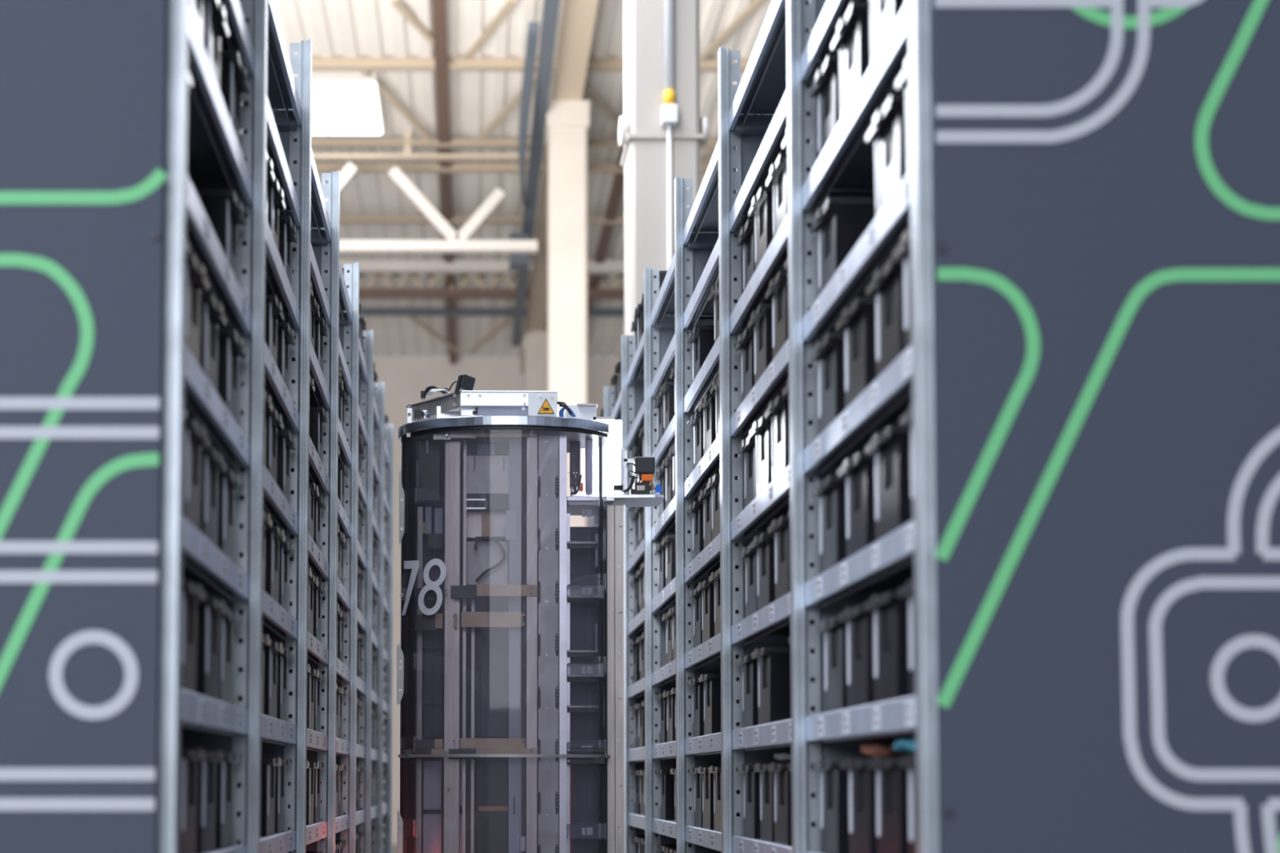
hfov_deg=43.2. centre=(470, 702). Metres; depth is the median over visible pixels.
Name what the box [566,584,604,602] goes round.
clear tray
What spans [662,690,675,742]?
storage bin
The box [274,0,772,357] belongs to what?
ceiling
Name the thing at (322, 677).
storage bin
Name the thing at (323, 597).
storage bin
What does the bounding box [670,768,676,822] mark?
storage bin
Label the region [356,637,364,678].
storage bin
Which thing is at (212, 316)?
storage bin
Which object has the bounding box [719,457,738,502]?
storage bin
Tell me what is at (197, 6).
storage bin
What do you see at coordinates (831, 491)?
storage bin
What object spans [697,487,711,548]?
storage bin
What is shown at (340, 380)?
storage bin
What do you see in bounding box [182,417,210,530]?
storage bin
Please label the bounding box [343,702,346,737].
storage bin
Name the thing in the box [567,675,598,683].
tray
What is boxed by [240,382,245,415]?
storage bin
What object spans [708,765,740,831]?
storage bin
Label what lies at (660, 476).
storage bin
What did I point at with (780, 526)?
storage bin
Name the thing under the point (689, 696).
storage bin
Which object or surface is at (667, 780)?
storage bin
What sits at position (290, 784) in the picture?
storage bin
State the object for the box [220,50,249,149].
storage bin
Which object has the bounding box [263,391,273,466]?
storage bin
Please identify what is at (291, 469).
storage bin
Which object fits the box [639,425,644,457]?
storage bin
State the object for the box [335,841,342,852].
storage bin
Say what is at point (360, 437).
storage bin
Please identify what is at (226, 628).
storage bin
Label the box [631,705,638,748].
storage bin
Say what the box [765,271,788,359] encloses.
storage bin
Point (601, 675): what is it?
clear tray
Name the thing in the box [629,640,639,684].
storage bin
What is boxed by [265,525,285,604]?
storage bin
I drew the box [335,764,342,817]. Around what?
storage bin
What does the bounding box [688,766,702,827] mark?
storage bin
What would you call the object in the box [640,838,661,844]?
storage bin
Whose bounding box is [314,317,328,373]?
storage bin
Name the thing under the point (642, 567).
storage bin
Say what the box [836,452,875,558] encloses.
storage bin
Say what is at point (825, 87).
storage bin
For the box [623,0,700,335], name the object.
column
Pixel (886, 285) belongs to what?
storage bin
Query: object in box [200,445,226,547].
storage bin
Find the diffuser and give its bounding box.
[311,82,382,134]
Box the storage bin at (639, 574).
[635,569,644,611]
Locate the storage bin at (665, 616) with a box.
[662,612,672,664]
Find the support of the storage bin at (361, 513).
on the shelving rack at (203, 151)
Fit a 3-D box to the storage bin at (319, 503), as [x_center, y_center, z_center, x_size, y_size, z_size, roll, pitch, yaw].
[-0.710,-0.594,5.449,0.426,0.202,0.186,0,-3,0]
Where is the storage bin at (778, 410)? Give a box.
[764,395,789,480]
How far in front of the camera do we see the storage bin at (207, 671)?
3.12 m
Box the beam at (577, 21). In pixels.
[520,0,598,373]
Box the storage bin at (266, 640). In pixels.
[261,633,271,714]
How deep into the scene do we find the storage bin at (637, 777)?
7.37 m
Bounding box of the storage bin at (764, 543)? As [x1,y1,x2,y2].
[750,532,775,610]
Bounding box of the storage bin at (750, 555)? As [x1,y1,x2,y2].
[738,544,757,617]
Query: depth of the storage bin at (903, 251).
2.80 m
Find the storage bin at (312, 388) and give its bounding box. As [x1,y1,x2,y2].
[309,374,315,392]
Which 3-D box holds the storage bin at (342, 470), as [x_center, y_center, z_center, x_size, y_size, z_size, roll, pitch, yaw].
[-0.708,-0.845,6.448,0.426,0.202,0.186,0,-3,0]
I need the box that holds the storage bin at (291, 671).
[288,669,293,718]
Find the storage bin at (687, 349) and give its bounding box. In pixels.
[686,348,689,387]
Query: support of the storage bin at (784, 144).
on the shelving rack at (795, 38)
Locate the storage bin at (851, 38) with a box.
[831,1,870,119]
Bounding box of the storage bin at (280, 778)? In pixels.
[275,758,291,833]
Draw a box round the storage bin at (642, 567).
[640,562,644,607]
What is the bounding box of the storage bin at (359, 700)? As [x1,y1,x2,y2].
[356,699,360,739]
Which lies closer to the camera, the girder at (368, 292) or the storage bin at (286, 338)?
the storage bin at (286, 338)
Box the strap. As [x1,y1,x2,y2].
[618,116,708,166]
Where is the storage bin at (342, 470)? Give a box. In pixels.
[337,465,348,507]
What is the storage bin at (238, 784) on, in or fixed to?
on the shelving rack at (203, 151)
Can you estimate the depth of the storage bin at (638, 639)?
7.18 m
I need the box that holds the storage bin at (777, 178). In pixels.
[765,153,787,238]
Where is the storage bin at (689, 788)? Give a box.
[688,768,691,809]
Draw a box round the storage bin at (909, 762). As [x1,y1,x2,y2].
[897,754,917,852]
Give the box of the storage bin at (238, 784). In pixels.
[236,755,242,843]
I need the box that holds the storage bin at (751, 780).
[737,764,759,839]
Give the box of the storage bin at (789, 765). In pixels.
[787,763,815,826]
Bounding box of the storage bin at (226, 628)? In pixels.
[218,609,241,704]
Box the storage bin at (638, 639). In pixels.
[635,635,644,679]
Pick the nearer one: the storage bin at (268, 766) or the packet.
the packet
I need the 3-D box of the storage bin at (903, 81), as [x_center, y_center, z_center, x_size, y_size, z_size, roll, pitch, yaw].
[0.962,-1.005,2.735,0.426,0.202,0.186,0,-3,0]
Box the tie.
[587,148,624,324]
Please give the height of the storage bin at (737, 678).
0.202 m
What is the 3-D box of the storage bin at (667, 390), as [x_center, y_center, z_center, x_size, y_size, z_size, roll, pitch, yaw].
[0.959,-1.136,6.254,0.426,0.202,0.186,0,-3,0]
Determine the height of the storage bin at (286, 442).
0.202 m
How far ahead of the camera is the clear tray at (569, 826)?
5.40 m
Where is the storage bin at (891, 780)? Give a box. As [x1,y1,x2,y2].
[866,756,908,852]
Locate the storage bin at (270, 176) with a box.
[266,151,275,221]
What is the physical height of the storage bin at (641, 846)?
0.202 m
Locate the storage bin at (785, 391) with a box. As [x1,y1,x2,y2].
[782,377,813,425]
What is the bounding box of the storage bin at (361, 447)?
[359,444,364,477]
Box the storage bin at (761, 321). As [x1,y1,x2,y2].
[747,303,773,385]
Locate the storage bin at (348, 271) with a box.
[342,267,349,288]
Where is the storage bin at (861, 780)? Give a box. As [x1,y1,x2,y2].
[839,757,876,852]
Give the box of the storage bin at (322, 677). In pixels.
[314,673,325,732]
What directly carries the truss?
attached to the ceiling
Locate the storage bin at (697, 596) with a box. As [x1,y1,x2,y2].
[688,588,702,648]
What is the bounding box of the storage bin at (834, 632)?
[815,616,847,712]
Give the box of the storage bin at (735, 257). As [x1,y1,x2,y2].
[717,256,742,302]
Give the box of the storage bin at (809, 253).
[784,251,817,311]
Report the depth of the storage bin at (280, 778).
4.37 m
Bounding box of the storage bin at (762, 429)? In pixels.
[749,416,772,496]
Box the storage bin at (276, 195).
[267,179,285,250]
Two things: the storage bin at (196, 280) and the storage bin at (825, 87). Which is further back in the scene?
the storage bin at (825, 87)
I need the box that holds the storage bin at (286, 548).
[279,540,294,612]
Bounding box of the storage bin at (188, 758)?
[178,747,207,852]
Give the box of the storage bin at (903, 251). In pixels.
[893,228,911,351]
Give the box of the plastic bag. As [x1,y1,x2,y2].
[892,736,915,755]
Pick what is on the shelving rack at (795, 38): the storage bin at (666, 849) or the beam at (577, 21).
the storage bin at (666, 849)
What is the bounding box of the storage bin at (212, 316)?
[200,292,226,392]
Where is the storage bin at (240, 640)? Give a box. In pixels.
[237,638,243,701]
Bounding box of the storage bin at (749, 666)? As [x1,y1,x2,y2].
[735,654,758,728]
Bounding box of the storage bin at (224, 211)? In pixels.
[194,189,245,280]
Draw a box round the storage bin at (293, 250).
[292,248,296,295]
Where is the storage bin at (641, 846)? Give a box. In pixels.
[635,836,661,852]
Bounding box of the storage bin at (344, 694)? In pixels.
[338,689,346,738]
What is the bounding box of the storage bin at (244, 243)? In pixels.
[242,241,247,300]
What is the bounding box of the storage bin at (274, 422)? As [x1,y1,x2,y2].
[266,408,284,483]
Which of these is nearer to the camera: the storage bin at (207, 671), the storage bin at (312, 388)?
the storage bin at (207, 671)
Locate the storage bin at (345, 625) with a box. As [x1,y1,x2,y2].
[344,624,346,658]
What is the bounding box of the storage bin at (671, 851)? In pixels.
[669,848,676,852]
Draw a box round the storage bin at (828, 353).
[809,332,844,435]
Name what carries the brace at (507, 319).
attached to the ceiling
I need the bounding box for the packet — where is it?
[859,740,904,757]
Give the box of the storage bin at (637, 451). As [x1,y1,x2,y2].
[631,445,642,482]
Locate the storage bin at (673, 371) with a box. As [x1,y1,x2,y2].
[670,366,675,414]
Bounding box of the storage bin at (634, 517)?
[631,511,639,551]
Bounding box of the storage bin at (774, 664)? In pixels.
[751,647,791,724]
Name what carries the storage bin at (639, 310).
on the shelving rack at (795, 38)
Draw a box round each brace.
[360,71,432,141]
[390,0,451,59]
[405,315,462,353]
[464,0,516,59]
[468,316,513,353]
[478,75,536,140]
[582,83,619,129]
[699,0,765,62]
[700,142,717,161]
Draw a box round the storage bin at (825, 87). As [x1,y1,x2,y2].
[808,54,839,158]
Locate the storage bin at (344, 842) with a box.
[335,840,346,852]
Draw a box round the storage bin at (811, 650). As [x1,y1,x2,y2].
[788,635,814,711]
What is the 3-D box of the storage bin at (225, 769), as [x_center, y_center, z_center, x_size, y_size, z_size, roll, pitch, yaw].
[-0.710,0.206,3.404,0.426,0.202,0.186,0,-3,0]
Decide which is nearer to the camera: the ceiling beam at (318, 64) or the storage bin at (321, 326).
the storage bin at (321, 326)
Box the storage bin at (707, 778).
[697,766,714,830]
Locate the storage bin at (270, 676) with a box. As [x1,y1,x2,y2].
[263,641,284,718]
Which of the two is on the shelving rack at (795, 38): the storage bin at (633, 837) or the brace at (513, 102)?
the storage bin at (633, 837)
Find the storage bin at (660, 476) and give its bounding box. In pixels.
[653,469,665,517]
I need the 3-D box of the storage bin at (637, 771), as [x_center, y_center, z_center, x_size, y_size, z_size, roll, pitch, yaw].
[0.963,0.402,7.172,0.426,0.202,0.186,0,-3,0]
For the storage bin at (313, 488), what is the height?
0.202 m
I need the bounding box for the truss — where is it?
[313,132,537,253]
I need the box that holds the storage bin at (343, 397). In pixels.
[338,391,348,432]
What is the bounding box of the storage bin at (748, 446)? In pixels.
[737,435,756,508]
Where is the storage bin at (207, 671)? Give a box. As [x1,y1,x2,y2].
[195,596,228,700]
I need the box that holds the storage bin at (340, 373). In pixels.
[338,365,341,377]
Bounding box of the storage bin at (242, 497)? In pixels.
[239,495,244,557]
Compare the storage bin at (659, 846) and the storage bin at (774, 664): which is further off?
the storage bin at (659, 846)
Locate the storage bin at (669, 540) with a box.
[661,534,675,585]
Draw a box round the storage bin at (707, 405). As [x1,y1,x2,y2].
[697,394,715,455]
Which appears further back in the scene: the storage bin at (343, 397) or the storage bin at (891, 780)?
the storage bin at (343, 397)
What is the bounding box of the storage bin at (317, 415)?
[309,406,327,462]
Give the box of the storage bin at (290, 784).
[287,760,292,829]
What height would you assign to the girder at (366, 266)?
0.200 m
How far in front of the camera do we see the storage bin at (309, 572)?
4.95 m
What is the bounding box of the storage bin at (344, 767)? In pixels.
[337,764,346,816]
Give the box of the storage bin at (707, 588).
[696,579,714,643]
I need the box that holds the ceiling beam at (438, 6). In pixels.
[431,0,457,364]
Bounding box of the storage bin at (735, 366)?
[718,365,737,412]
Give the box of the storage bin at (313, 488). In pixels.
[308,482,319,540]
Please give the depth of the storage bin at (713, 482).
4.99 m
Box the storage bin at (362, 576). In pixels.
[357,572,364,612]
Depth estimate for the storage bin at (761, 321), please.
4.20 m
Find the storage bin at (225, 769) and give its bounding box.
[215,752,241,848]
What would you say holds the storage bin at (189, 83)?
on the shelving rack at (203, 151)
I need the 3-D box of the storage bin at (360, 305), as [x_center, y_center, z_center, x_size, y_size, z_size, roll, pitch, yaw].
[-0.708,-1.703,7.248,0.426,0.202,0.186,0,-3,0]
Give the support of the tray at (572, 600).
on the robot
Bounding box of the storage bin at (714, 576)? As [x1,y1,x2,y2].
[708,569,720,635]
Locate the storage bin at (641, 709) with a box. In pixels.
[635,703,644,747]
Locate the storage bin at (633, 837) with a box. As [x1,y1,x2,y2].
[631,835,661,852]
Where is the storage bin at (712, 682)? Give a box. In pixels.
[698,673,720,735]
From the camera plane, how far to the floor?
34.59 m
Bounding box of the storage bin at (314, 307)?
[310,297,319,350]
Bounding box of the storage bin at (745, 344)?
[734,328,754,403]
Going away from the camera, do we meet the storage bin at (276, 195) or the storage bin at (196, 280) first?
the storage bin at (196, 280)
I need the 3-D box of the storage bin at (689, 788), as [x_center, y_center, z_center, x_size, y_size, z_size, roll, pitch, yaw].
[0.963,0.332,5.711,0.426,0.202,0.186,0,-3,0]
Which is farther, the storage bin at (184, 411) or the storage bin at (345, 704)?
the storage bin at (345, 704)
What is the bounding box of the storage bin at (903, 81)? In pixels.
[895,53,910,173]
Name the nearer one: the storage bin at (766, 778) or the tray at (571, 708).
the storage bin at (766, 778)
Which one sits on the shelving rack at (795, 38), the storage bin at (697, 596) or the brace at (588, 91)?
the storage bin at (697, 596)
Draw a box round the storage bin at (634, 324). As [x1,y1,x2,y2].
[631,318,637,355]
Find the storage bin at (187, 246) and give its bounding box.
[185,238,190,254]
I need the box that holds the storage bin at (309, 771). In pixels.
[306,761,319,825]
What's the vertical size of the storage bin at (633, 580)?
0.202 m
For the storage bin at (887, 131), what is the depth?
2.96 m
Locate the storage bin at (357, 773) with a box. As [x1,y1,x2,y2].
[355,766,363,811]
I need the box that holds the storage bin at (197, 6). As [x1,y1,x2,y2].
[188,0,204,44]
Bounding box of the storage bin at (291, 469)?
[290,468,294,494]
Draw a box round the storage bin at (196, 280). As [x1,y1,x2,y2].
[184,252,209,366]
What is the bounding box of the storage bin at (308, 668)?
[306,663,311,673]
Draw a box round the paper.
[773,751,791,763]
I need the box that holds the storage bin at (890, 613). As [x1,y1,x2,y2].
[863,591,909,702]
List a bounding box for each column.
[520,331,547,391]
[544,100,590,526]
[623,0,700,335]
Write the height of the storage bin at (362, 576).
0.202 m
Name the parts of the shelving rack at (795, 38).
upright post, upright post, shelf, upright post, shelf, shelf, shelf, shelf, shelf, shelf, shelf, upright post, shelf, shelf, shelf, shelf, shelf, shelf, upright post, shelf, shelf, shelf, shelf, shelf, shelf, shelf, shelf, shelf, upright post, shelf, shelf, shelf, shelf, shelf, shelf, shelf, shelf, upright post, shelf, shelf, shelf, shelf, shelf, shelf, shelf, upright post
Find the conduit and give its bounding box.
[661,0,677,269]
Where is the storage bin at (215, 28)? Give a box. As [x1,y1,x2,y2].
[203,0,229,91]
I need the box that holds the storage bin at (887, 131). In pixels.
[865,94,906,217]
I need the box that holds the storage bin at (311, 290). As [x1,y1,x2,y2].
[310,280,313,297]
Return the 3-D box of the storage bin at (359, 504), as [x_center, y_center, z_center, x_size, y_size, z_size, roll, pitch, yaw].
[-0.704,-0.808,7.226,0.426,0.202,0.186,0,-3,0]
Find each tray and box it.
[566,496,614,515]
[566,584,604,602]
[566,662,604,679]
[566,742,604,755]
[566,823,604,839]
[567,541,598,552]
[567,595,598,605]
[567,649,598,658]
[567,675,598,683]
[567,705,598,713]
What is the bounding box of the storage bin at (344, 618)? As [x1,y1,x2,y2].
[337,614,347,662]
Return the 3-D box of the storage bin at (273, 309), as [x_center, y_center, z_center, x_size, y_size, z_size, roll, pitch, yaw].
[-0.711,-0.952,4.212,0.426,0.202,0.186,0,-3,0]
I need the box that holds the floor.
[382,844,397,852]
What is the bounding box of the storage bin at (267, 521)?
[262,509,272,591]
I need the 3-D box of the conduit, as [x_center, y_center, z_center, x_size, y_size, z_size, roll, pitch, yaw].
[1.283,-3.139,10.292,0.100,10.060,0.085,0,-3,0]
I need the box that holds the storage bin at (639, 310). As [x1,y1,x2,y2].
[634,303,644,346]
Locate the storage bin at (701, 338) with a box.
[687,325,714,382]
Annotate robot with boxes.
[396,373,663,852]
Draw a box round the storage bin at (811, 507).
[787,505,813,567]
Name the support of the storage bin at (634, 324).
on the shelving rack at (795, 38)
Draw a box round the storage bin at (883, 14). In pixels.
[869,0,905,65]
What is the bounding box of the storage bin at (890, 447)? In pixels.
[865,425,911,542]
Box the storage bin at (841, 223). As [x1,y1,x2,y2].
[809,197,875,297]
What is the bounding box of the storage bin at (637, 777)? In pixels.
[631,770,639,814]
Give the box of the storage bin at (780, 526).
[767,515,790,599]
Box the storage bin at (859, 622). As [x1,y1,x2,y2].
[837,604,874,708]
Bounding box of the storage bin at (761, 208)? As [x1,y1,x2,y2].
[748,186,773,270]
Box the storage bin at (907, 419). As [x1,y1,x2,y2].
[899,403,913,520]
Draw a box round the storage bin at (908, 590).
[897,578,915,696]
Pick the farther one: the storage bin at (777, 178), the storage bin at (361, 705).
the storage bin at (361, 705)
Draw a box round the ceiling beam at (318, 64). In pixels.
[288,57,749,72]
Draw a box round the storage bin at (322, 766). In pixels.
[313,762,325,822]
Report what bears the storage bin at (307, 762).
on the shelving rack at (203, 151)
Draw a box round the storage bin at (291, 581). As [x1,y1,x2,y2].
[289,557,293,605]
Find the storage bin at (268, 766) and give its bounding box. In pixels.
[260,756,281,836]
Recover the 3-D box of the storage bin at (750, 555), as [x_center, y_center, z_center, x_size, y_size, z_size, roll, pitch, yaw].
[0.966,-0.328,4.412,0.426,0.202,0.186,0,-3,0]
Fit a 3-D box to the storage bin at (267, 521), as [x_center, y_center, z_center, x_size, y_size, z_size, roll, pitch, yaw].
[-0.709,-0.366,3.945,0.426,0.202,0.186,0,-3,0]
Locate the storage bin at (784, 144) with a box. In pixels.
[782,111,811,172]
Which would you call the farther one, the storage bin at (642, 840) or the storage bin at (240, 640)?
the storage bin at (642, 840)
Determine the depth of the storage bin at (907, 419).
2.79 m
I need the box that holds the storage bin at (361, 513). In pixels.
[358,508,364,546]
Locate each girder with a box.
[339,259,624,274]
[359,273,624,298]
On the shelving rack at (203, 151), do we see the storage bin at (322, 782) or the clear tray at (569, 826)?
the storage bin at (322, 782)
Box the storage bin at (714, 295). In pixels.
[708,280,719,342]
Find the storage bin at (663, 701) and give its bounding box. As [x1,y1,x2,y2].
[655,693,666,743]
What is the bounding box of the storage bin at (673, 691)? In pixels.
[670,687,675,740]
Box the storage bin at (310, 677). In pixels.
[306,668,319,730]
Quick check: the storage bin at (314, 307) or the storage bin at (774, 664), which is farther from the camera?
the storage bin at (314, 307)
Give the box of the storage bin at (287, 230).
[278,215,297,286]
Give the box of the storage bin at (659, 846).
[655,843,691,852]
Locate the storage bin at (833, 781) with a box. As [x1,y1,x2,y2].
[811,760,848,852]
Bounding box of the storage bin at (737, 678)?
[735,676,739,725]
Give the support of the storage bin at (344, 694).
on the shelving rack at (203, 151)
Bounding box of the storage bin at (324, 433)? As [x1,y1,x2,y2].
[323,432,326,471]
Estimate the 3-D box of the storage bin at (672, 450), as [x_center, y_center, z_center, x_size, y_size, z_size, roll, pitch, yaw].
[0.959,-0.851,5.966,0.426,0.202,0.186,0,-3,0]
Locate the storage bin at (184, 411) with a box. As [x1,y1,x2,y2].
[183,408,186,420]
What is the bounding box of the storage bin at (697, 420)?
[688,410,703,468]
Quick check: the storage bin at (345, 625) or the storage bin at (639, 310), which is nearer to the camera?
the storage bin at (345, 625)
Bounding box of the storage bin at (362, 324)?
[359,316,366,351]
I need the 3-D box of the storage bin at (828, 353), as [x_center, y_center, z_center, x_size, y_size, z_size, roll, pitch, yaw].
[0.958,-0.673,3.433,0.426,0.202,0.186,0,-3,0]
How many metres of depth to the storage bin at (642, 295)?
7.06 m
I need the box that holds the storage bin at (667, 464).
[661,456,672,508]
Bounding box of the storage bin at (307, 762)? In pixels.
[306,760,309,768]
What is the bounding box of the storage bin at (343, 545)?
[340,541,347,584]
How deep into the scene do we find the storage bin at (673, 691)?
6.00 m
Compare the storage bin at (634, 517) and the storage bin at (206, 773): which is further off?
the storage bin at (634, 517)
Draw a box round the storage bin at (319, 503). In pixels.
[314,495,325,551]
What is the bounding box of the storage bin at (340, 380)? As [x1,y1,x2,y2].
[337,377,343,417]
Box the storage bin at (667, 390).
[659,381,674,433]
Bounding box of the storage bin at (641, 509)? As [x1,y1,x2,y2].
[635,506,644,544]
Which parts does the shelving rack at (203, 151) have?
upright post, shelf, shelf, shelf, shelf, shelf, shelf, shelf, shelf, shelf, upright post, shelf, shelf, shelf, shelf, shelf, shelf, upright post, shelf, shelf, shelf, shelf, shelf, shelf, shelf, shelf, upright post, shelf, shelf, shelf, shelf, shelf, shelf, shelf, shelf, upright post, shelf, shelf, shelf, shelf, shelf, shelf, shelf, shelf, upright post, shelf, shelf, shelf, shelf, shelf, shelf, shelf, shelf, upright post, shelf, shelf, shelf, shelf, shelf, shelf, shelf, shelf, upright post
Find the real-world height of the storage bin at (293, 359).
0.202 m
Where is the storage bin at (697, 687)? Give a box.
[687,678,703,737]
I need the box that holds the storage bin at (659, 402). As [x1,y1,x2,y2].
[653,395,663,444]
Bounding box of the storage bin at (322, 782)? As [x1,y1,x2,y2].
[320,781,324,820]
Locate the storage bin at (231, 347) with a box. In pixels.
[217,328,246,424]
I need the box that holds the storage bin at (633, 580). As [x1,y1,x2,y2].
[630,575,639,617]
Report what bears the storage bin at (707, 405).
on the shelving rack at (795, 38)
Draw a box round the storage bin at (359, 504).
[357,499,362,539]
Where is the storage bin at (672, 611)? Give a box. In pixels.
[667,606,675,660]
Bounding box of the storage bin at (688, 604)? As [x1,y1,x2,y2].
[687,603,690,643]
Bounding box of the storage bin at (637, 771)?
[635,769,644,815]
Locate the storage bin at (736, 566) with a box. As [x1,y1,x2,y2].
[718,564,743,613]
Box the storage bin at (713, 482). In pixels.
[706,473,719,540]
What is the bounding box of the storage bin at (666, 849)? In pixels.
[662,845,691,852]
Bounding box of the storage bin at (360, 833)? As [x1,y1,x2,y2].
[339,831,364,852]
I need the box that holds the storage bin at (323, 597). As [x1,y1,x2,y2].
[321,596,324,636]
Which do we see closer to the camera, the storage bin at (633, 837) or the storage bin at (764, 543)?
the storage bin at (764, 543)
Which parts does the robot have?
plate, knob, pale panel, pale panel, pale panel, blue grey panel, pale panel, plate, pale panel, pale panel, plate, carriage rail, carriage rail, plate, panel, blue grey panel, plate, plate, sign plate, mast plate, compartment post, support rod, compartment post, mounting arm, arm plate, blue knob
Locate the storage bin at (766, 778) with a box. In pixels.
[753,763,774,842]
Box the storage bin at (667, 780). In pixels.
[656,768,675,820]
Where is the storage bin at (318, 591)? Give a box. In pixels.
[313,584,325,641]
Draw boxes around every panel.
[0,0,168,852]
[570,419,622,496]
[929,0,1279,852]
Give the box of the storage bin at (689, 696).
[688,695,691,735]
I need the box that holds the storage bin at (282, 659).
[276,648,293,721]
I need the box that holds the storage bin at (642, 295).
[640,293,644,305]
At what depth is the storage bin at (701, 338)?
5.40 m
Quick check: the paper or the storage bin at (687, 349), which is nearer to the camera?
the paper
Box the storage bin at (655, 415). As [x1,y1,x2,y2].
[653,413,656,447]
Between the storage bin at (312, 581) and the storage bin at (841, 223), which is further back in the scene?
the storage bin at (312, 581)
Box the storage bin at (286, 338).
[276,322,295,391]
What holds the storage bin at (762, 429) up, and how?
on the shelving rack at (795, 38)
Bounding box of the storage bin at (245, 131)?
[243,129,248,161]
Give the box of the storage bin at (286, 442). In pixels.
[276,431,296,503]
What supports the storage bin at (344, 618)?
on the shelving rack at (203, 151)
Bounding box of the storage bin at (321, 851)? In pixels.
[287,850,323,852]
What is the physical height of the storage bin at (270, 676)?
0.202 m
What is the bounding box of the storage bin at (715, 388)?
[710,377,719,438]
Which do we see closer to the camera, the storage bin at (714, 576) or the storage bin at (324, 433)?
the storage bin at (714, 576)
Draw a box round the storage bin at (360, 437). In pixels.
[358,433,362,472]
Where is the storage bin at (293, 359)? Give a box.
[291,357,295,403]
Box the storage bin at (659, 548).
[653,543,666,593]
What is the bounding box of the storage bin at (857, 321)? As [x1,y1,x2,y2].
[835,297,875,408]
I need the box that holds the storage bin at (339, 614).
[336,608,342,657]
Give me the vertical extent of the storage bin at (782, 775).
0.202 m
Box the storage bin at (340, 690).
[336,686,342,737]
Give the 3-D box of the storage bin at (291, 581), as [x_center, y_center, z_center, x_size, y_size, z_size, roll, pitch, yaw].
[-0.712,-0.329,4.734,0.426,0.202,0.186,0,-3,0]
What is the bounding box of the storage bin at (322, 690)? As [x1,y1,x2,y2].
[321,688,324,728]
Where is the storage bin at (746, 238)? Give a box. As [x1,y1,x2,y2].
[737,218,755,292]
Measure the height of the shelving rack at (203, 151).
3.639 m
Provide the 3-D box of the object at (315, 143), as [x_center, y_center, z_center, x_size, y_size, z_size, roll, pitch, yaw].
[1.025,-8.540,24.435,32.000,0.070,0.160,0,-3,0]
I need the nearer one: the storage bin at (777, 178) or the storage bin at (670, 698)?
the storage bin at (777, 178)
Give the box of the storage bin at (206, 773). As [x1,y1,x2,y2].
[196,750,224,852]
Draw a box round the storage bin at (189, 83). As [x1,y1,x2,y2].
[186,70,192,88]
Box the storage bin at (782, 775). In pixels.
[767,762,791,845]
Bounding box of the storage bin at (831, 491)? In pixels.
[810,475,846,573]
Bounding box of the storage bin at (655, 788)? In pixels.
[654,770,657,804]
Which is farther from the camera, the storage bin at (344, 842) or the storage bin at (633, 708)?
the storage bin at (633, 708)
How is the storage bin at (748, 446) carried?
on the shelving rack at (795, 38)
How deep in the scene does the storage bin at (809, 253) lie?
3.65 m
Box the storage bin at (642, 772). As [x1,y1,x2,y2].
[640,769,644,816]
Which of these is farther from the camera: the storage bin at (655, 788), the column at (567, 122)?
the column at (567, 122)
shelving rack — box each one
[157,0,393,852]
[590,0,939,852]
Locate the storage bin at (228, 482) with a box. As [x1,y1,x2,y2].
[217,468,243,562]
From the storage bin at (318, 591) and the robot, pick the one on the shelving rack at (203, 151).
the storage bin at (318, 591)
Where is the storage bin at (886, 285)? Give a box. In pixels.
[866,257,904,378]
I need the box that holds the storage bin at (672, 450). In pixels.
[668,443,675,497]
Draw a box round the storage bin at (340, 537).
[337,531,345,580]
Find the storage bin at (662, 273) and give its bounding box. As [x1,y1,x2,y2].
[653,271,666,293]
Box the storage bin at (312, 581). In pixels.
[307,574,318,635]
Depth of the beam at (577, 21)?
21.35 m
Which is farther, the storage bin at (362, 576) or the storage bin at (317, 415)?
the storage bin at (362, 576)
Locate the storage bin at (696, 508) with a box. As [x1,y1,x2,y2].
[687,500,703,559]
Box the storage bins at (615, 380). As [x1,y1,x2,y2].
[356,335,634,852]
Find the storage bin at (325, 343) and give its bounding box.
[324,342,327,381]
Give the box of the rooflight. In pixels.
[293,71,384,134]
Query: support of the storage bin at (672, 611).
on the shelving rack at (795, 38)
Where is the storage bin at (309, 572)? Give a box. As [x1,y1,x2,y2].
[307,566,311,577]
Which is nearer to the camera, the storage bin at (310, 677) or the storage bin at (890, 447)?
the storage bin at (890, 447)
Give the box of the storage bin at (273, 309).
[264,294,284,364]
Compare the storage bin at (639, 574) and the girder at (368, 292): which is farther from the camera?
the girder at (368, 292)
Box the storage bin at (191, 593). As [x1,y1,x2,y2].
[180,580,206,693]
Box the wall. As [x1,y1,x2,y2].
[373,356,620,844]
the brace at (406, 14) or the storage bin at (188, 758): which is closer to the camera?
the storage bin at (188, 758)
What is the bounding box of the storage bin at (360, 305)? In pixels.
[359,302,361,315]
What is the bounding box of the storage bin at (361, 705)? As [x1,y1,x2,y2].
[356,702,362,744]

